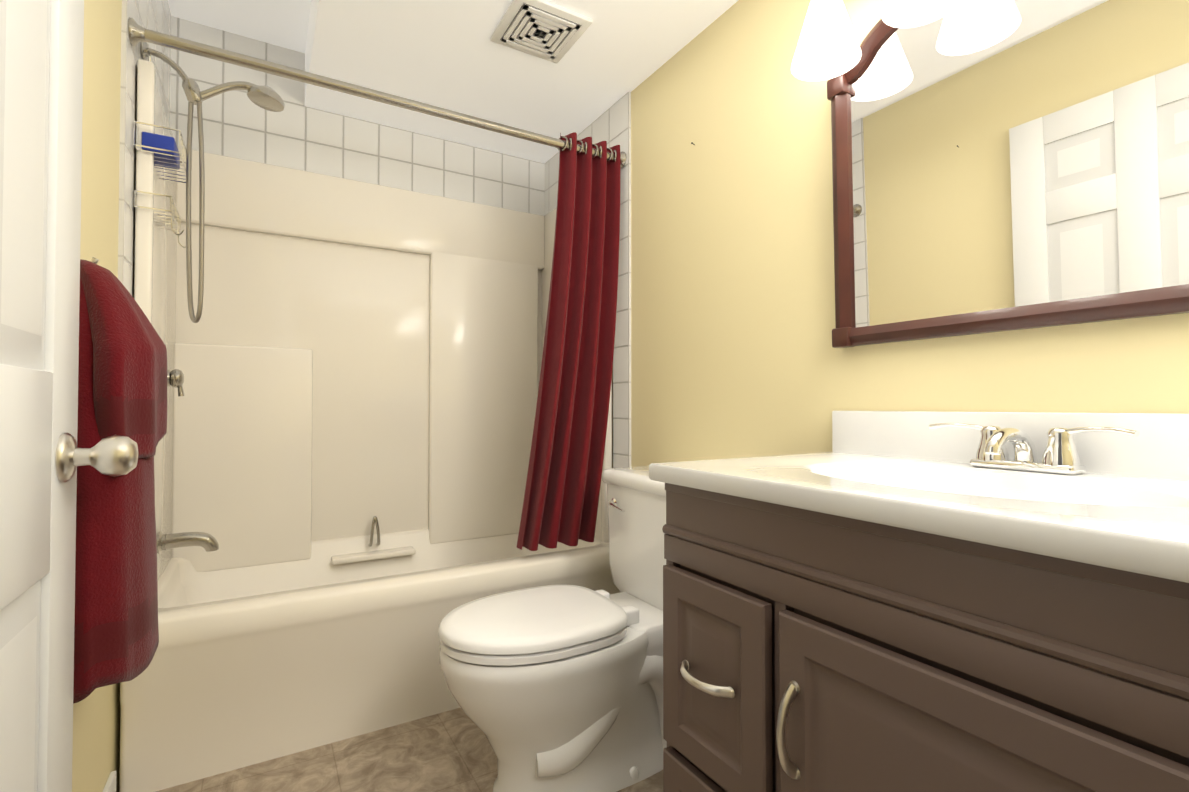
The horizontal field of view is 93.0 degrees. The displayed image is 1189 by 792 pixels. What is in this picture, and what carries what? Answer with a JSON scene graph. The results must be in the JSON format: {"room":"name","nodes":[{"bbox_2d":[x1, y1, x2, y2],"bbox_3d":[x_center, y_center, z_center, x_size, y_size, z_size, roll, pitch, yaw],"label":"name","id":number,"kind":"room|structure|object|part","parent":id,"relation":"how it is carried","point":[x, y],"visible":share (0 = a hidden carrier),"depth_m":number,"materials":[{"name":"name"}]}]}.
{"room":"bathroom","nodes":[
{"label":"bathroom","id":0,"kind":"room"},
{"bbox_2d":[72,0,136,791],"bbox_3d":[-0.807,-0.238,0.645,0.120,2.450,3.417,1,-1,-30],"label":"wall","id":1,"kind":"structure","parent":0,"point":[96,739],"depth_m":1.25,"materials":[{"name":"beige paint"}]},
{"bbox_2d":[0,0,83,791],"bbox_3d":[-0.586,-0.042,0.498,0.036,2.028,0.760,1,-1,-30],"label":"door","id":2,"kind":"structure","parent":1,"relation":"in","point":[41,73],"depth_m":0.69,"materials":[{"name":"white paint"}]},
{"bbox_2d":[55,433,137,481],"bbox_3d":[-0.715,0.085,0.800,0.113,0.068,0.106,1,-1,-30],"label":"door knob","id":3,"kind":"object","parent":2,"relation":"attached to","point":[115,455],"depth_m":0.78,"materials":[{"name":"silver metal"}]},
{"bbox_2d":[103,771,116,791],"bbox_3d":[-0.812,0.944,0.765,0.012,0.090,1.403,1,-1,-30],"label":"baseboard","id":4,"kind":"structure","parent":1,"relation":"attached to","point":[110,785],"depth_m":1.31,"materials":[{"name":"white wood"}]},
{"bbox_2d":[73,257,166,702],"bbox_3d":[-0.871,0.117,1.021,0.155,0.730,0.327,1,-1,-30],"label":"hanging towel","id":5,"kind":"object","parent":1,"relation":"hanging from","point":[122,378],"visible":0.77,"depth_m":0.92,"materials":[{"name":"red fabric"}]},
{"bbox_2d":[118,0,170,294],"bbox_3d":[-1.360,-0.403,1.718,0.010,1.984,0.752,1,-1,-30],"label":"wall tile","id":6,"kind":"structure","parent":1,"relation":"attached to","point":[154,15],"depth_m":1.46,"materials":[{"name":"white tile"}]},
{"bbox_2d":[168,0,310,52],"bbox_3d":[-0.615,-1.436,0.778,0.565,0.050,3.417,1,-1,-30],"label":"ceiling","id":7,"kind":"structure","parent":0,"point":[283,23],"depth_m":2.07,"materials":[{"name":"white paint"}]},
{"bbox_2d":[117,708,662,791],"bbox_3d":[-0.098,1.024,1.040,1.764,0.060,3.417,1,-1,-30],"label":"floor","id":8,"kind":"structure","parent":0,"point":[450,751],"depth_m":1.52,"materials":[{"name":"tile"}]},
{"bbox_2d":[119,42,619,791],"bbox_3d":[-0.707,0.009,2.093,1.501,2.005,0.750,1,-1,-30],"label":"bathtub","id":9,"kind":"object","parent":8,"relation":"on","point":[345,442],"visible":0.75,"depth_m":2.14,"materials":[{"name":"white plastic"}]},
{"bbox_2d":[438,466,666,791],"bbox_3d":[-0.013,0.619,1.551,0.821,0.768,0.524,1,-1,-30],"label":"toilet","id":10,"kind":"object","parent":8,"relation":"on","point":[555,688],"visible":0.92,"depth_m":1.39,"materials":[{"name":"white ceramic"}]},
{"bbox_3d":[-0.146,0.583,1.473,0.512,0.061,0.376,1,-1,-30],"label":"seat","id":11,"kind":"part","parent":10,"relation":"part of","materials":[{"name":"white plastic"}]},
{"bbox_3d":[0.070,0.341,1.767,0.032,0.032,0.102,1,-1,-30],"label":"lever","id":12,"kind":"part","parent":10,"relation":"part of","materials":[{"name":"silver metal"}]},
{"bbox_2d":[649,471,1188,791],"bbox_3d":[0.664,0.571,0.668,0.590,0.832,1.260,1,-1,-30],"label":"bathroom vanity","id":13,"kind":"object","parent":8,"relation":"on","point":[909,601],"depth_m":0.68,"materials":[{"name":"brown paint"}]},
{"bbox_2d":[649,451,1188,566],"bbox_3d":[0.667,0.140,0.677,0.544,0.032,1.290,1,-1,-30],"label":"countertop","id":14,"kind":"structure","parent":13,"relation":"on","point":[1143,516],"depth_m":0.80,"materials":[{"name":"white stone"}]},
{"bbox_2d":[929,423,1139,474],"bbox_3d":[0.663,0.160,0.929,0.248,0.223,0.305,1,-1,-30],"label":"faucet","id":15,"kind":"object","parent":14,"relation":"on","point":[1060,456],"depth_m":0.95,"materials":[{"name":"silver metal"}]},
{"bbox_2d":[304,0,737,163],"bbox_3d":[0.145,-1.321,1.223,1.199,0.265,3.417,1,-1,-30],"label":"ceiling","id":16,"kind":"structure","parent":0,"point":[447,54],"depth_m":1.99,"materials":[{"name":"white paint"}]},
{"bbox_2d":[490,0,592,63],"bbox_3d":[-0.174,-1.168,1.808,0.250,0.020,0.250,1,-1,-30],"label":"ceiling vent","id":17,"kind":"object","parent":16,"relation":"in","point":[547,31],"visible":1,"depth_m":1.78,"materials":[{"name":"white plastic"}]},
{"bbox_2d":[612,0,1188,467],"bbox_3d":[0.611,-0.224,1.478,0.120,2.450,3.417,1,-1,-30],"label":"wall","id":18,"kind":"structure","parent":0,"point":[734,354],"depth_m":1.58,"materials":[{"name":"beige paint"}]},
{"bbox_2d":[128,17,626,550],"bbox_3d":[-0.541,-0.221,1.815,1.503,1.505,0.118,1,-1,-30],"label":"shower curtain","id":19,"kind":"object","parent":18,"relation":"attached to","point":[566,461],"visible":1,"depth_m":2.07,"materials":[{"name":"red fabric"}]},
{"bbox_3d":[-0.540,-0.928,1.827,1.503,0.064,0.064,1,-1,-30],"label":"rod","id":20,"kind":"part","parent":19,"relation":"part of","materials":[{"name":"grey metal"}]},
{"bbox_2d":[545,92,630,467],"bbox_3d":[-0.054,-0.282,2.483,0.010,1.769,0.752,1,-1,-30],"label":"wall tile","id":21,"kind":"structure","parent":18,"relation":"attached to","point":[611,125],"depth_m":2.20,"materials":[{"name":"white tile"}]},
{"bbox_2d":[791,0,861,80],"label":"sconce","id":22,"kind":"object","parent":18,"relation":"attached to","point":[828,47],"depth_m":1.26,"materials":[{"name":"white glass"}]},
{"bbox_2d":[881,0,963,27],"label":"sconce","id":23,"kind":"object","parent":18,"relation":"attached to","point":[894,13],"depth_m":1.14,"materials":[{"name":"white glass"}]},
{"bbox_2d":[827,0,1188,347],"bbox_3d":[0.814,-0.518,0.964,0.050,0.791,0.933,1,-1,-30],"label":"mirror","id":24,"kind":"object","parent":18,"relation":"attached to","point":[1003,165],"visible":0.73,"depth_m":1.04,"materials":[{"name":"brown wood"}]},
{"bbox_3d":[-0.933,-0.207,2.483,1.764,2.450,0.120,1,-1,-30],"label":"wall","id":25,"kind":"structure","parent":0,"visible":0},
{"bbox_2d":[170,16,544,215],"bbox_3d":[-0.900,-1.125,2.442,1.524,0.515,0.010,1,-1,-30],"label":"wall tile","id":26,"kind":"structure","parent":25,"relation":"attached to","point":[295,133],"depth_m":2.30,"materials":[{"name":"white tile"}]}
]}

